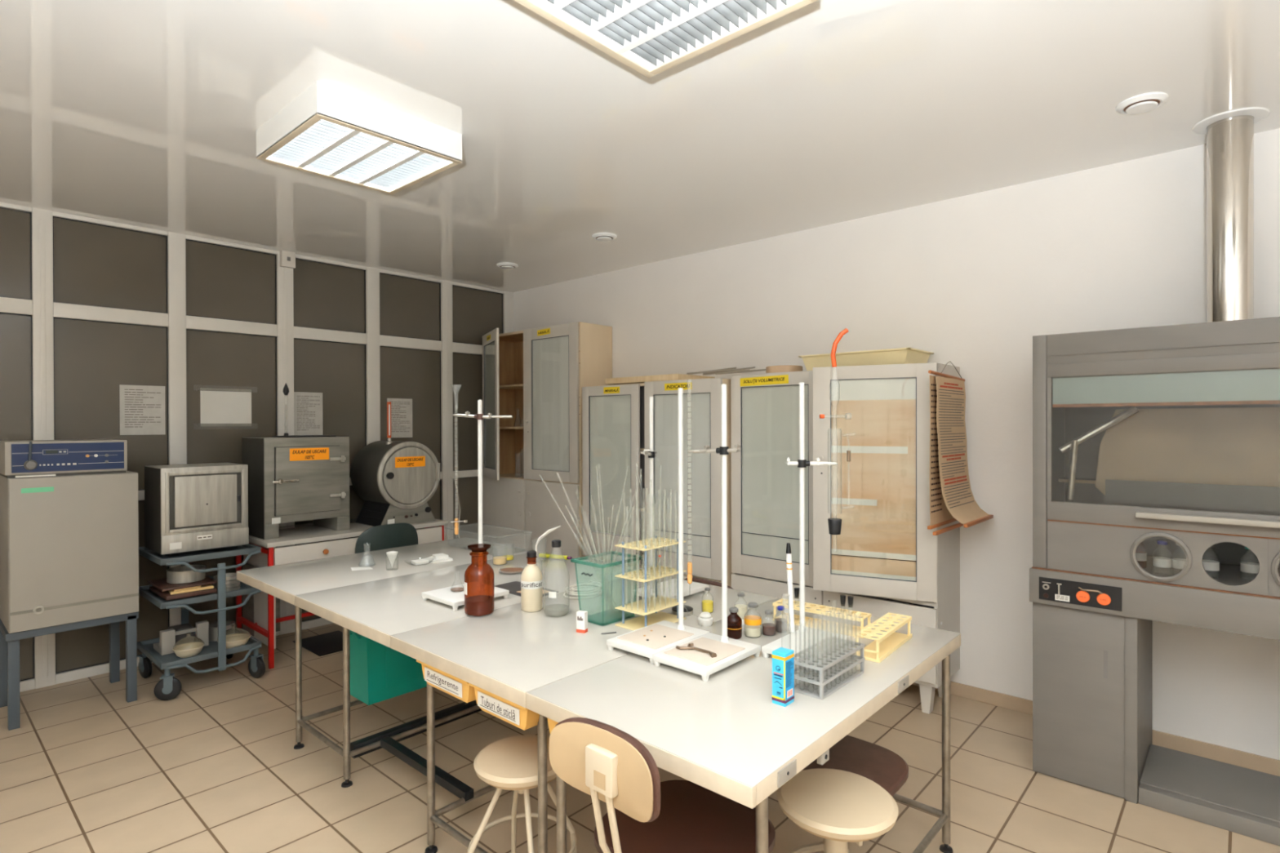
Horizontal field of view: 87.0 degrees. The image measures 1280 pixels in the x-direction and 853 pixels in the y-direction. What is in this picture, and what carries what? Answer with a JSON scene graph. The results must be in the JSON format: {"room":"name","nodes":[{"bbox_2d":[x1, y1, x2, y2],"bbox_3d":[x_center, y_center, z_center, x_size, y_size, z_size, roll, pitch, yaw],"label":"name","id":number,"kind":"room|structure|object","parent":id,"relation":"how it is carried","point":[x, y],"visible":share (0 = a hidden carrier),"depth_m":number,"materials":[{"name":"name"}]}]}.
{"room":"laboratory","nodes":[
{"label":"laboratory","id":0,"kind":"room"},
{"bbox_2d":[0,0,1279,292],"bbox_3d":[-0.672,-1.373,1.255,8.880,0.100,7.580,0,0,42],"label":"ceiling","id":1,"kind":"structure","parent":0,"point":[147,113],"depth_m":2.87,"materials":[{"name":"white paint"}]},
{"bbox_2d":[256,80,462,195],"bbox_3d":[-1.263,-1.264,3.042,0.644,0.129,0.644,0,0,42],"label":"ceiling light","id":2,"kind":"object","parent":1,"relation":"attached to","point":[327,131],"visible":1,"depth_m":2.92,"materials":[{"name":"white plastic"}]},
{"bbox_2d":[497,262,518,269],"bbox_3d":[-1.099,-1.325,5.595,0.176,0.030,0.176,0,0,42],"label":"ceiling vent","id":3,"kind":"object","parent":1,"relation":"in","point":[503,265],"visible":1,"depth_m":5.55,"materials":[{"name":"white plastic"}]},
{"bbox_2d":[591,232,617,241],"bbox_3d":[-0.250,-1.324,4.740,0.176,0.030,0.176,0,0,42],"label":"ceiling vent","id":4,"kind":"object","parent":1,"relation":"in","point":[602,237],"visible":1,"depth_m":4.70,"materials":[{"name":"white plastic"}]},
{"bbox_2d":[514,0,817,77],"bbox_3d":[0.053,-1.263,1.867,0.644,0.129,0.644,0,0,42],"label":"ceiling light","id":5,"kind":"object","parent":1,"relation":"attached to","point":[651,37],"visible":1,"depth_m":2.03,"materials":[{"name":"white metal"}]},
{"bbox_2d":[1115,92,1168,114],"bbox_3d":[2.070,-1.322,2.783,0.176,0.030,0.176,0,0,42],"label":"ceiling vent","id":6,"kind":"object","parent":1,"relation":"in","point":[1143,103],"visible":1,"depth_m":2.75,"materials":[{"name":"white plastic"}]},
{"bbox_2d":[0,622,1279,852],"bbox_3d":[-0.664,1.647,1.267,8.880,0.100,7.580,0,0,42],"label":"floor","id":7,"kind":"structure","parent":0,"point":[215,766],"depth_m":2.99,"materials":[{"name":"tile"}]},
{"bbox_2d":[0,439,138,730],"bbox_3d":[-3.280,0.836,3.868,0.539,1.515,0.565,0,0,42],"label":"incubator","id":8,"kind":"object","parent":7,"relation":"on","point":[69,519],"visible":1,"depth_m":3.68,"materials":[{"name":"metal"}]},
{"bbox_2d":[12,448,120,466],"bbox_3d":[-3.118,0.168,3.692,0.001,0.086,0.470,0,0,42],"label":"control panel","id":9,"kind":"object","parent":8,"relation":"attached to","point":[20,457],"depth_m":3.68,"materials":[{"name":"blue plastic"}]},
{"bbox_2d":[137,543,265,701],"bbox_3d":[-2.788,1.178,4.254,0.664,0.823,0.570,0,0,42],"label":"trolley","id":10,"kind":"object","parent":7,"relation":"on","point":[169,687],"visible":0.74,"depth_m":4.09,"materials":[{"name":"grey metal"}]},
{"bbox_2d":[153,620,208,655],"bbox_3d":[-2.886,1.312,4.239,0.200,0.150,0.250,0,0,42],"label":"box","id":11,"kind":"object","parent":10,"relation":"on","point":[168,637],"visible":0.91,"depth_m":4.21,"materials":[{"name":"grey metal"}]},
{"bbox_2d":[149,586,217,600],"bbox_3d":[-2.815,1.004,4.154,0.380,0.022,0.260,0,0,42],"label":"pile","id":12,"kind":"object","parent":10,"relation":"on","point":[166,595],"visible":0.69,"depth_m":4.04,"materials":[{"name":"brown paper"}]},
{"bbox_2d":[168,584,213,595],"bbox_3d":[-2.756,0.980,4.130,0.220,0.024,0.211,0,0,-41],"label":"folded paper","id":13,"kind":"object","parent":12,"relation":"on","point":[206,586],"visible":0.45,"depth_m":4.06,"materials":[{"name":"brown paper"}]},
{"bbox_2d":[147,576,216,591],"bbox_3d":[-2.830,0.960,4.167,0.340,0.014,0.280,0,0,42],"label":"pile","id":14,"kind":"object","parent":13,"relation":"on","point":[162,584],"visible":0.74,"depth_m":4.08,"materials":[{"name":"brown paper"}]},
{"bbox_2d":[166,564,205,583],"bbox_3d":[-2.809,0.915,4.175,0.206,0.075,0.206,0,0,42],"label":"metal pan","id":15,"kind":"object","parent":14,"relation":"on","point":[182,574],"visible":0.93,"depth_m":4.11,"materials":[{"name":"metal"}]},
{"bbox_2d":[172,632,204,657],"bbox_3d":[-2.732,1.318,4.081,0.160,0.138,0.160,0,0,42],"label":"bowl","id":16,"kind":"object","parent":10,"relation":"on","point":[190,649],"visible":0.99,"depth_m":4.08,"materials":[{"name":"beige ceramic"}]},
{"bbox_2d":[144,462,248,555],"bbox_3d":[-2.788,0.504,4.250,0.410,0.520,0.466,0,0,42],"label":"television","id":17,"kind":"object","parent":10,"relation":"on","point":[190,507],"visible":1,"depth_m":4.11,"materials":[{"name":"metal"}]},
{"bbox_2d":[137,626,262,673],"bbox_3d":[-2.784,1.417,4.263,0.621,0.104,0.532,0,0,42],"label":"tray","id":18,"kind":"object","parent":10,"relation":"on","point":[170,661],"depth_m":4.12,"materials":[{"name":"grey metal"}]},
{"bbox_2d":[138,575,261,614],"bbox_3d":[-2.785,1.067,4.261,0.621,0.104,0.532,0,0,42],"label":"tray","id":19,"kind":"object","parent":10,"relation":"on","point":[145,592],"depth_m":4.08,"materials":[{"name":"grey metal"}]},
{"bbox_2d":[138,543,261,572],"bbox_3d":[-2.785,0.817,4.260,0.621,0.104,0.532,0,0,42],"label":"tray","id":20,"kind":"object","parent":10,"relation":"on","point":[179,558],"depth_m":4.11,"materials":[{"name":"grey metal"}]},
{"bbox_2d":[208,620,235,641],"bbox_3d":[-2.750,1.334,4.420,0.165,0.104,0.165,0,0,42],"label":"box","id":21,"kind":"object","parent":10,"relation":"on","point":[213,627],"visible":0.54,"depth_m":4.39,"materials":[{"name":"metal"}]},
{"bbox_2d":[217,624,250,648],"bbox_3d":[-2.557,1.317,4.246,0.182,0.138,0.182,0,0,42],"label":"bowl","id":22,"kind":"object","parent":10,"relation":"on","point":[234,640],"visible":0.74,"depth_m":4.29,"materials":[{"name":"beige ceramic"}]},
{"bbox_2d":[292,630,342,656],"bbox_3d":[-2.270,1.582,4.932,0.470,0.008,0.340,0,0,42],"label":"rubber mat","id":23,"kind":"object","parent":7,"relation":"on","point":[331,642],"visible":0.71,"depth_m":4.90,"materials":[{"name":"black rubber"}]},
{"bbox_2d":[235,518,448,669],"bbox_3d":[-2.225,1.169,5.097,0.716,0.832,1.330,0,0,42],"label":"desk","id":24,"kind":"object","parent":7,"relation":"on","point":[261,618],"visible":0.45,"depth_m":4.66,"materials":[{"name":"white laminate"}]},
{"bbox_2d":[242,435,349,539],"bbox_3d":[-2.454,0.410,4.836,0.462,0.690,0.576,0,0,42],"label":"oven","id":25,"kind":"object","parent":24,"relation":"on","point":[291,477],"visible":0.99,"depth_m":4.66,"materials":[{"name":"metal"}]},
{"bbox_2d":[350,440,439,526],"bbox_3d":[-1.924,0.433,5.333,0.506,0.637,0.524,0,0,42],"label":"oven","id":26,"kind":"object","parent":24,"relation":"on","point":[396,481],"visible":0.99,"depth_m":5.18,"materials":[{"name":"metal"}]},
{"bbox_2d":[386,401,392,444],"bbox_3d":[-1.943,-0.026,5.226,0.048,0.330,0.048,0,0,42],"label":"thermometer","id":27,"kind":"object","parent":26,"relation":"on","point":[388,403],"visible":0.94,"depth_m":5.22,"materials":[{"name":"glass"}]},
{"bbox_2d":[355,523,417,553],"bbox_3d":[-1.519,1.121,4.401,0.525,0.931,0.450,0,0,42],"label":"plastic chair","id":28,"kind":"object","parent":7,"relation":"on","point":[380,537],"visible":0.27,"depth_m":4.51,"materials":[{"name":"black"}]},
{"bbox_2d":[236,537,635,787],"bbox_3d":[-1.090,1.188,3.667,1.694,0.800,1.458,0,0,42],"label":"lab table","id":29,"kind":"object","parent":7,"relation":"on","point":[381,602],"visible":0.62,"depth_m":3.34,"materials":[{"name":"white laminate"}]},
{"bbox_2d":[350,630,426,705],"bbox_3d":[-1.228,1.082,3.424,0.221,0.485,0.493,0,0,42],"label":"plastic crate","id":30,"kind":"object","parent":29,"relation":"hanging from","point":[379,673],"visible":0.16,"depth_m":3.27,"materials":[{"name":"teal plastic"}]},
{"bbox_2d":[424,553,453,563],"bbox_3d":[-1.200,0.772,3.973,0.146,0.030,0.146,0,0,-34],"label":"folded cloth","id":31,"kind":"object","parent":29,"relation":"on","point":[438,557],"visible":0.94,"depth_m":3.95,"materials":[{"name":"white fabric"}]},
{"bbox_2d":[421,400,509,610],"bbox_3d":[-0.799,0.331,3.082,0.272,0.917,0.292,0,0,42],"label":"stand","id":32,"kind":"object","parent":29,"relation":"on","point":[445,595],"visible":0.69,"depth_m":3.12,"materials":[{"name":"white metal"}]},
{"bbox_2d":[452,411,512,419],"bbox_3d":[-0.750,-0.052,3.198,0.289,0.040,0.043,0,0,9],"label":"clamp","id":33,"kind":"object","parent":32,"relation":"attached to","point":[478,416],"visible":1,"depth_m":3.19,"materials":[{"name":"silver metal"}]},
{"bbox_2d":[492,546,506,564],"bbox_3d":[-0.803,0.731,3.862,0.083,0.109,0.083,0,0,42],"label":"glass beaker","id":34,"kind":"object","parent":29,"relation":"on","point":[496,560],"visible":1,"depth_m":3.83,"materials":[{"name":"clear glass"}]},
{"bbox_2d":[500,567,523,573],"bbox_3d":[-0.693,0.778,3.642,0.140,0.018,0.140,0,0,42],"label":"petri dish","id":35,"kind":"object","parent":29,"relation":"on","point":[511,570],"visible":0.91,"depth_m":3.63,"materials":[{"name":"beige glass"}]},
{"bbox_2d":[494,581,558,596],"bbox_3d":[-0.558,0.783,3.238,0.320,0.010,0.160,0,0,42],"label":"tray","id":36,"kind":"object","parent":29,"relation":"on","point":[514,588],"visible":0.51,"depth_m":3.24,"materials":[{"name":"grey plastic"}]},
{"bbox_2d":[538,553,572,559],"bbox_3d":[-0.501,0.773,4.000,0.216,0.024,0.024,0,0,24],"label":"marker pen","id":37,"kind":"object","parent":29,"relation":"on","point":[540,555],"visible":1,"depth_m":3.99,"materials":[{"name":"yellow plastic"}]},
{"bbox_2d":[467,734,577,852],"bbox_3d":[-0.391,1.340,2.244,0.358,0.504,0.358,0,0,25],"label":"stool","id":38,"kind":"object","parent":7,"relation":"on","point":[510,763],"visible":0.77,"depth_m":2.20,"materials":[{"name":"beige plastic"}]},
{"bbox_2d":[482,321,612,559],"bbox_3d":[-0.956,0.358,6.051,1.365,2.440,0.637,0,0,42],"label":"storage cabinet","id":39,"kind":"object","parent":7,"relation":"on","point":[537,377],"visible":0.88,"depth_m":5.89,"materials":[{"name":"brown wood"}]},
{"bbox_2d":[498,383,523,389],"bbox_3d":[-1.132,-0.377,6.380,0.618,0.018,0.335,0,0,42],"label":"shelf","id":40,"kind":"object","parent":39,"relation":"attached to","point":[501,386],"depth_m":6.32,"materials":[{"name":"brown wood"}]},
{"bbox_2d":[380,576,777,852],"bbox_3d":[-0.351,1.166,3.002,1.338,0.845,1.457,0,0,42],"label":"lab table","id":41,"kind":"object","parent":7,"relation":"on","point":[493,660],"depth_m":2.50,"materials":[{"name":"white laminate"}]},
{"bbox_2d":[463,543,494,616],"bbox_3d":[-0.680,0.646,2.851,0.124,0.284,0.125,0,0,42],"label":"bottle","id":42,"kind":"object","parent":41,"relation":"on","point":[479,581],"visible":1,"depth_m":2.81,"materials":[{"name":"orange glass"}]},
{"bbox_2d":[520,551,542,612],"bbox_3d":[-0.466,0.663,2.905,0.095,0.250,0.095,0,0,42],"label":"plastic bottle","id":43,"kind":"object","parent":41,"relation":"on","point":[531,578],"visible":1,"depth_m":2.87,"materials":[{"name":"white plastic"}]},
{"bbox_2d":[543,539,569,614],"bbox_3d":[-0.351,0.633,2.833,0.108,0.309,0.108,0,0,42],"label":"glass bottle","id":44,"kind":"object","parent":41,"relation":"on","point":[555,543],"visible":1,"depth_m":2.81,"materials":[{"name":"clear glass"}]},
{"bbox_2d":[576,610,587,633],"bbox_3d":[-0.223,0.751,2.593,0.036,0.078,0.027,0,0,22],"label":"carton","id":45,"kind":"object","parent":41,"relation":"on","point":[581,615],"visible":1,"depth_m":2.58,"materials":[{"name":"white cardboard"}]},
{"bbox_2d":[614,535,686,631],"bbox_3d":[0.044,0.624,2.715,0.155,0.330,0.260,0,0,42],"label":"rack","id":46,"kind":"object","parent":41,"relation":"on","point":[651,615],"visible":0.98,"depth_m":2.69,"materials":[{"name":"beige plastic"}]},
{"bbox_2d":[631,395,709,599],"bbox_3d":[0.143,0.324,3.142,0.212,0.925,0.322,0,0,42],"label":"stand","id":47,"kind":"object","parent":41,"relation":"on","point":[670,585],"visible":0.66,"depth_m":3.04,"materials":[{"name":"white metal"}]},
{"bbox_2d":[671,604,693,616],"bbox_3d":[0.178,0.774,2.838,0.090,0.027,0.090,0,0,42],"label":"metal tin","id":48,"kind":"object","parent":41,"relation":"on","point":[687,610],"visible":0.72,"depth_m":2.81,"materials":[{"name":"metal"}]},
{"bbox_2d":[683,602,713,626],"bbox_3d":[0.233,0.743,2.675,0.119,0.091,0.062,0,0,-16],"label":"jar","id":49,"kind":"object","parent":41,"relation":"on","point":[705,619],"visible":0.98,"depth_m":2.66,"materials":[{"name":"white ceramic"}]},
{"bbox_2d":[702,587,713,612],"bbox_3d":[0.287,0.735,2.861,0.050,0.102,0.050,0,0,42],"label":"bottle","id":50,"kind":"object","parent":41,"relation":"on","point":[707,605],"visible":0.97,"depth_m":2.84,"materials":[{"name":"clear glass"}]},
{"bbox_2d":[582,377,732,586],"bbox_3d":[0.193,0.626,5.115,1.355,1.905,0.493,0,0,42],"label":"storage cabinet","id":51,"kind":"object","parent":7,"relation":"on","point":[615,417],"visible":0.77,"depth_m":4.87,"materials":[{"name":"grey metal"}]},
{"bbox_2d":[605,373,715,384],"bbox_3d":[0.148,-0.351,5.158,0.720,0.045,0.450,0,0,42],"label":"wooden board","id":52,"kind":"object","parent":51,"relation":"on","point":[634,380],"visible":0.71,"depth_m":4.95,"materials":[{"name":"brown wood"}]},
{"bbox_2d":[548,717,775,852],"bbox_3d":[0.080,1.151,1.742,0.420,0.897,0.534,0,0,42],"label":"chair","id":53,"kind":"object","parent":7,"relation":"on","point":[645,814],"visible":0.98,"depth_m":1.64,"materials":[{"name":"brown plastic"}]},
{"bbox_2d":[684,577,733,589],"bbox_3d":[0.213,1.199,3.393,0.400,0.786,0.478,0,0,42],"label":"chair","id":54,"kind":"object","parent":7,"relation":"on","point":[695,580],"visible":0.05,"depth_m":3.51,"materials":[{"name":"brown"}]},
{"bbox_2d":[526,598,960,852],"bbox_3d":[0.444,1.189,2.287,0.794,0.800,1.458,0,0,42],"label":"lab table","id":55,"kind":"object","parent":7,"relation":"on","point":[725,735],"visible":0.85,"depth_m":1.93,"materials":[{"name":"white laminate"}]},
{"bbox_2d":[606,387,709,663],"bbox_3d":[0.068,0.322,2.430,0.222,0.935,0.322,0,0,42],"label":"stand","id":56,"kind":"object","parent":55,"relation":"on","point":[634,642],"visible":0.81,"depth_m":2.47,"materials":[{"name":"white metal"}]},
{"bbox_2d":[653,383,760,681],"bbox_3d":[0.228,0.320,2.272,0.222,0.940,0.322,0,0,42],"label":"stand","id":57,"kind":"object","parent":55,"relation":"on","point":[729,651],"visible":0.98,"depth_m":2.31,"materials":[{"name":"white metal"}]},
{"bbox_2d":[675,643,716,657],"bbox_3d":[0.198,0.745,2.247,0.150,0.020,0.067,0,0,42],"label":"clamp","id":58,"kind":"object","parent":57,"relation":"on","point":[689,646],"visible":1,"depth_m":2.26,"materials":[{"name":"brown metal"}]},
{"bbox_2d":[687,444,740,454],"bbox_3d":[0.259,0.079,2.388,0.199,0.038,0.040,0,0,32],"label":"clamp","id":59,"kind":"object","parent":57,"relation":"attached to","point":[722,450],"visible":1,"depth_m":2.37,"materials":[{"name":"silver metal"}]},
{"bbox_2d":[687,400,692,584],"bbox_3d":[0.179,0.219,2.439,0.019,0.780,0.019,0,0,-18],"label":"burette","id":60,"kind":"object","parent":59,"relation":"attached to","point":[689,563],"visible":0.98,"depth_m":2.43,"materials":[{"name":"clear glass"}]},
{"bbox_2d":[727,607,742,639],"bbox_3d":[0.351,0.733,2.521,0.061,0.110,0.061,0,0,42],"label":"bottle","id":61,"kind":"object","parent":55,"relation":"on","point":[734,620],"visible":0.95,"depth_m":2.50,"materials":[{"name":"orange glass"}]},
{"bbox_2d":[734,592,747,619],"bbox_3d":[0.411,0.732,2.742,0.052,0.110,0.052,0,0,42],"label":"bottle","id":62,"kind":"object","parent":55,"relation":"on","point":[742,609],"visible":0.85,"depth_m":2.72,"materials":[{"name":"clear glass"}]},
{"bbox_2d":[744,602,761,637],"bbox_3d":[0.425,0.726,2.539,0.065,0.123,0.065,0,0,42],"label":"bottle","id":63,"kind":"object","parent":55,"relation":"on","point":[753,628],"visible":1,"depth_m":2.52,"materials":[{"name":"clear glass"}]},
{"bbox_2d":[761,609,776,635],"bbox_3d":[0.488,0.742,2.554,0.054,0.091,0.054,0,0,42],"label":"bottle","id":64,"kind":"object","parent":55,"relation":"on","point":[768,628],"visible":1,"depth_m":2.54,"materials":[{"name":"clear glass"}]},
{"bbox_2d":[774,605,786,631],"bbox_3d":[0.542,0.738,2.591,0.048,0.097,0.048,0,0,42],"label":"bottle","id":65,"kind":"object","parent":55,"relation":"on","point":[778,620],"visible":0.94,"depth_m":2.58,"materials":[{"name":"clear glass"}]},
{"bbox_2d":[771,647,794,706],"bbox_3d":[0.410,0.717,1.932,0.044,0.148,0.052,0,0,42],"label":"carton","id":66,"kind":"object","parent":55,"relation":"on","point":[783,659],"visible":1,"depth_m":1.92,"materials":[{"name":"teal cardboard"}]},
{"bbox_2d":[773,673,782,695],"bbox_3d":[0.392,0.733,1.914,0.028,0.056,0.002,0,0,42],"label":"print","id":67,"kind":"object","parent":66,"relation":"attached to","point":[778,677],"depth_m":1.91,"materials":[{"name":"blue"}]},
{"bbox_2d":[786,661,793,688],"bbox_3d":[0.426,0.703,1.917,0.001,0.070,0.038,0,0,42],"label":"print","id":68,"kind":"object","parent":66,"relation":"on","point":[789,664],"depth_m":1.92,"materials":[{"name":"blue"}]},
{"bbox_2d":[761,382,850,664],"bbox_3d":[0.584,0.313,2.362,0.182,0.952,0.312,0,0,42],"label":"stand","id":69,"kind":"object","parent":55,"relation":"on","point":[798,641],"visible":0.69,"depth_m":2.47,"materials":[{"name":"white metal"}]},
{"bbox_2d":[786,542,794,632],"bbox_3d":[0.549,0.589,2.464,0.030,0.326,0.021,0,0,-3],"label":"tube","id":70,"kind":"object","parent":69,"relation":"on","point":[788,555],"visible":1,"depth_m":2.46,"materials":[{"name":"white plastic"}]},
{"bbox_2d":[786,457,837,467],"bbox_3d":[0.630,0.132,2.474,0.181,0.036,0.040,0,0,7],"label":"clamp","id":71,"kind":"object","parent":69,"relation":"attached to","point":[800,463],"visible":1,"depth_m":2.47,"materials":[{"name":"white metal"}]},
{"bbox_2d":[819,328,853,534],"bbox_3d":[0.720,0.050,2.464,0.128,0.817,0.050,0,0,-15],"label":"condenser","id":72,"kind":"object","parent":71,"relation":"attached to","point":[834,524],"visible":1,"depth_m":2.45,"materials":[{"name":"clear glass"}]},
{"bbox_2d":[772,598,871,638],"bbox_3d":[0.711,0.751,2.654,0.370,0.072,0.093,0,0,38],"label":"test tube rack","id":73,"kind":"object","parent":55,"relation":"on","point":[819,624],"visible":0.86,"depth_m":2.63,"materials":[{"name":"yellow plastic"}]},
{"bbox_2d":[794,636,864,700],"bbox_3d":[0.579,0.743,2.091,0.119,0.093,0.289,0,0,42],"label":"test tube rack","id":74,"kind":"object","parent":55,"relation":"on","point":[824,677],"visible":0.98,"depth_m":2.06,"materials":[{"name":"grey plastic"}]},
{"bbox_2d":[853,612,912,662],"bbox_3d":[0.872,0.749,2.409,0.090,0.078,0.345,0,0,39],"label":"test tube rack","id":75,"kind":"object","parent":55,"relation":"on","point":[886,644],"visible":0.98,"depth_m":2.38,"materials":[{"name":"yellow plastic"}]},
{"bbox_2d":[776,768,898,852],"bbox_3d":[0.612,1.322,1.913,0.438,0.551,0.331,0,0,8],"label":"stool","id":76,"kind":"object","parent":7,"relation":"on","point":[840,807],"visible":0.97,"depth_m":1.87,"materials":[{"name":"beige plastic"}]},
{"bbox_2d":[730,362,959,714],"bbox_3d":[1.176,0.617,4.161,1.333,1.925,0.598,0,0,42],"label":"storage cabinet","id":77,"kind":"object","parent":7,"relation":"on","point":[885,556],"visible":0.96,"depth_m":3.86,"materials":[{"name":"grey"}]},
{"bbox_2d":[765,364,802,373],"bbox_3d":[0.948,-0.369,4.432,0.236,0.047,0.236,0,0,42],"label":"tape roll","id":78,"kind":"object","parent":77,"relation":"on","point":[784,368],"visible":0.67,"depth_m":4.33,"materials":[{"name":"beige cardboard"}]},
{"bbox_2d":[798,347,933,370],"bbox_3d":[1.362,-0.392,4.085,0.680,0.092,0.390,0,0,42],"label":"plastic tray","id":79,"kind":"object","parent":77,"relation":"on","point":[900,355],"visible":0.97,"depth_m":3.91,"materials":[{"name":"beige plastic"}]},
{"bbox_2d":[927,361,993,535],"bbox_3d":[1.736,0.097,3.641,0.189,0.927,0.555,0,0,42],"label":"chart","id":80,"kind":"object","parent":77,"relation":"attached to","point":[952,499],"visible":1,"depth_m":3.63,"materials":[{"name":"paper"}]},
{"bbox_2d":[931,383,942,513],"bbox_3d":[1.577,0.114,3.583,0.001,0.676,0.165,0,0,42],"label":"print","id":81,"kind":"object","parent":80,"relation":"attached to","point":[936,414],"depth_m":3.57,"materials":[{"name":"beige paper"}]},
{"bbox_2d":[938,389,973,508],"bbox_3d":[1.733,0.114,3.684,0.057,0.624,0.415,0,0,42],"label":"print","id":82,"kind":"object","parent":80,"relation":"attached to","point":[957,491],"depth_m":3.68,"materials":[{"name":"brown"}]},
{"bbox_2d":[789,734,908,852],"bbox_3d":[0.661,1.369,2.320,0.460,0.451,0.420,0,0,42],"label":"chair","id":83,"kind":"object","parent":7,"relation":"on","point":[882,766],"visible":0.36,"depth_m":2.30,"materials":[{"name":"brown plastic"}]},
{"bbox_2d":[1029,316,1279,846],"bbox_3d":[2.576,0.583,2.797,1.558,1.996,0.711,0,0,42],"label":"fume hood","id":84,"kind":"object","parent":7,"relation":"on","point":[1171,433],"visible":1,"depth_m":2.89,"materials":[{"name":"grey paint"}]},
{"bbox_2d":[1135,542,1146,568],"bbox_3d":[2.264,0.567,3.065,0.065,0.145,0.065,0,0,42],"label":"bottle","id":85,"kind":"object","parent":84,"relation":"in","point":[1141,550],"visible":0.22,"depth_m":3.04,"materials":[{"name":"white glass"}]},
{"bbox_2d":[1152,540,1171,571],"bbox_3d":[2.268,0.568,2.927,0.065,0.145,0.065,0,0,42],"label":"bottle","id":86,"kind":"object","parent":84,"relation":"in","point":[1160,562],"visible":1,"depth_m":2.91,"materials":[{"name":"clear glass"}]},
{"bbox_2d":[1172,542,1186,568],"bbox_3d":[2.322,0.568,2.891,0.065,0.145,0.065,0,0,42],"label":"bottle","id":87,"kind":"object","parent":84,"relation":"in","point":[1179,563],"visible":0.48,"depth_m":2.88,"materials":[{"name":"clear glass"}]},
{"bbox_2d":[1202,544,1219,578],"bbox_3d":[2.416,0.568,2.861,0.065,0.145,0.065,0,0,42],"label":"bottle","id":88,"kind":"object","parent":84,"relation":"in","point":[1208,565],"visible":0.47,"depth_m":2.84,"materials":[{"name":"clear glass"}]},
{"bbox_2d":[1192,106,1270,322],"bbox_3d":[2.585,-0.877,2.955,0.256,0.924,0.256,0,0,42],"label":"flue pipe","id":89,"kind":"object","parent":84,"relation":"on","point":[1229,134],"visible":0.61,"depth_m":2.89,"materials":[{"name":"silver metal"}]},
{"bbox_2d":[1240,546,1259,577],"bbox_3d":[2.546,0.568,2.811,0.065,0.145,0.065,0,0,42],"label":"bottle","id":90,"kind":"object","parent":84,"relation":"in","point":[1245,566],"visible":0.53,"depth_m":2.80,"materials":[{"name":"clear glass"}]},
{"bbox_2d":[513,128,1279,759],"bbox_3d":[1.833,0.118,4.041,8.880,2.920,0.100,0,0,42],"label":"wall","id":91,"kind":"structure","parent":0,"point":[970,281],"depth_m":3.81,"materials":[{"name":"paint"}]},
{"bbox_2d":[911,681,1279,776],"bbox_3d":[1.874,1.541,3.939,8.480,0.075,0.012,0,0,42],"label":"baseboard","id":92,"kind":"structure","parent":91,"relation":"attached to","point":[1217,753],"depth_m":3.26,"materials":[{"name":"tile"}]},
{"bbox_3d":[-3.820,0.134,4.097,0.080,2.920,7.380,0,0,42],"label":"wall","id":93,"kind":"structure","parent":0,"visible":0},
{"bbox_2d":[0,201,513,692],"bbox_3d":[-3.755,0.134,4.038,0.076,2.920,7.380,0,0,42],"label":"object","id":94,"kind":"structure","parent":93,"relation":"in","point":[90,308],"depth_m":4.79,"materials":[{"name":"white plastic"}]},
{"bbox_2d":[120,384,165,435],"bbox_3d":[-3.326,-0.109,4.512,0.002,0.330,0.250,0,0,42],"label":"paper notice","id":95,"kind":"object","parent":94,"relation":"attached to","point":[142,407],"visible":1,"depth_m":4.51,"materials":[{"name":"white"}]},
{"bbox_2d":[124,389,160,427],"bbox_3d":[-3.325,-0.121,4.511,0.001,0.252,0.200,0,0,42],"label":"print","id":96,"kind":"object","parent":95,"relation":"attached to","point":[142,407],"depth_m":4.51,"materials":[{"name":"white paper"}]},
{"bbox_2d":[195,384,251,429],"bbox_3d":[-2.993,-0.138,4.881,0.003,0.312,0.410,0,0,42],"label":"paper notice","id":97,"kind":"object","parent":94,"relation":"attached to","point":[218,406],"visible":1,"depth_m":4.88,"materials":[{"name":"white paper"}]},
{"bbox_2d":[280,249,295,268],"bbox_3d":[-2.683,-1.274,5.136,0.042,0.120,0.100,0,0,42],"label":"junction box","id":98,"kind":"object","parent":94,"relation":"attached to","point":[287,259],"visible":1,"depth_m":5.12,"materials":[{"name":"grey plastic"}]},
{"bbox_2d":[293,391,322,435],"bbox_3d":[-2.610,-0.095,5.307,0.002,0.350,0.220,0,0,42],"label":"paper notice","id":99,"kind":"object","parent":94,"relation":"attached to","point":[308,406],"visible":1,"depth_m":5.30,"materials":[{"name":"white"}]},
{"bbox_2d":[296,395,319,430],"bbox_3d":[-2.609,-0.106,5.306,0.001,0.270,0.176,0,0,42],"label":"print","id":100,"kind":"object","parent":99,"relation":"attached to","point":[308,407],"depth_m":5.31,"materials":[{"name":"white paper"}]},
{"bbox_2d":[386,398,412,437],"bbox_3d":[-2.093,-0.074,5.882,0.002,0.341,0.235,0,0,42],"label":"paper notice","id":101,"kind":"object","parent":94,"relation":"attached to","point":[401,408],"visible":0.93,"depth_m":5.89,"materials":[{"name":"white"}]},
{"bbox_2d":[391,401,409,431],"bbox_3d":[-2.093,-0.085,5.881,0.001,0.263,0.188,0,0,42],"label":"print","id":102,"kind":"object","parent":101,"relation":"attached to","point":[400,411],"depth_m":5.88,"materials":[{"name":"white paper"}]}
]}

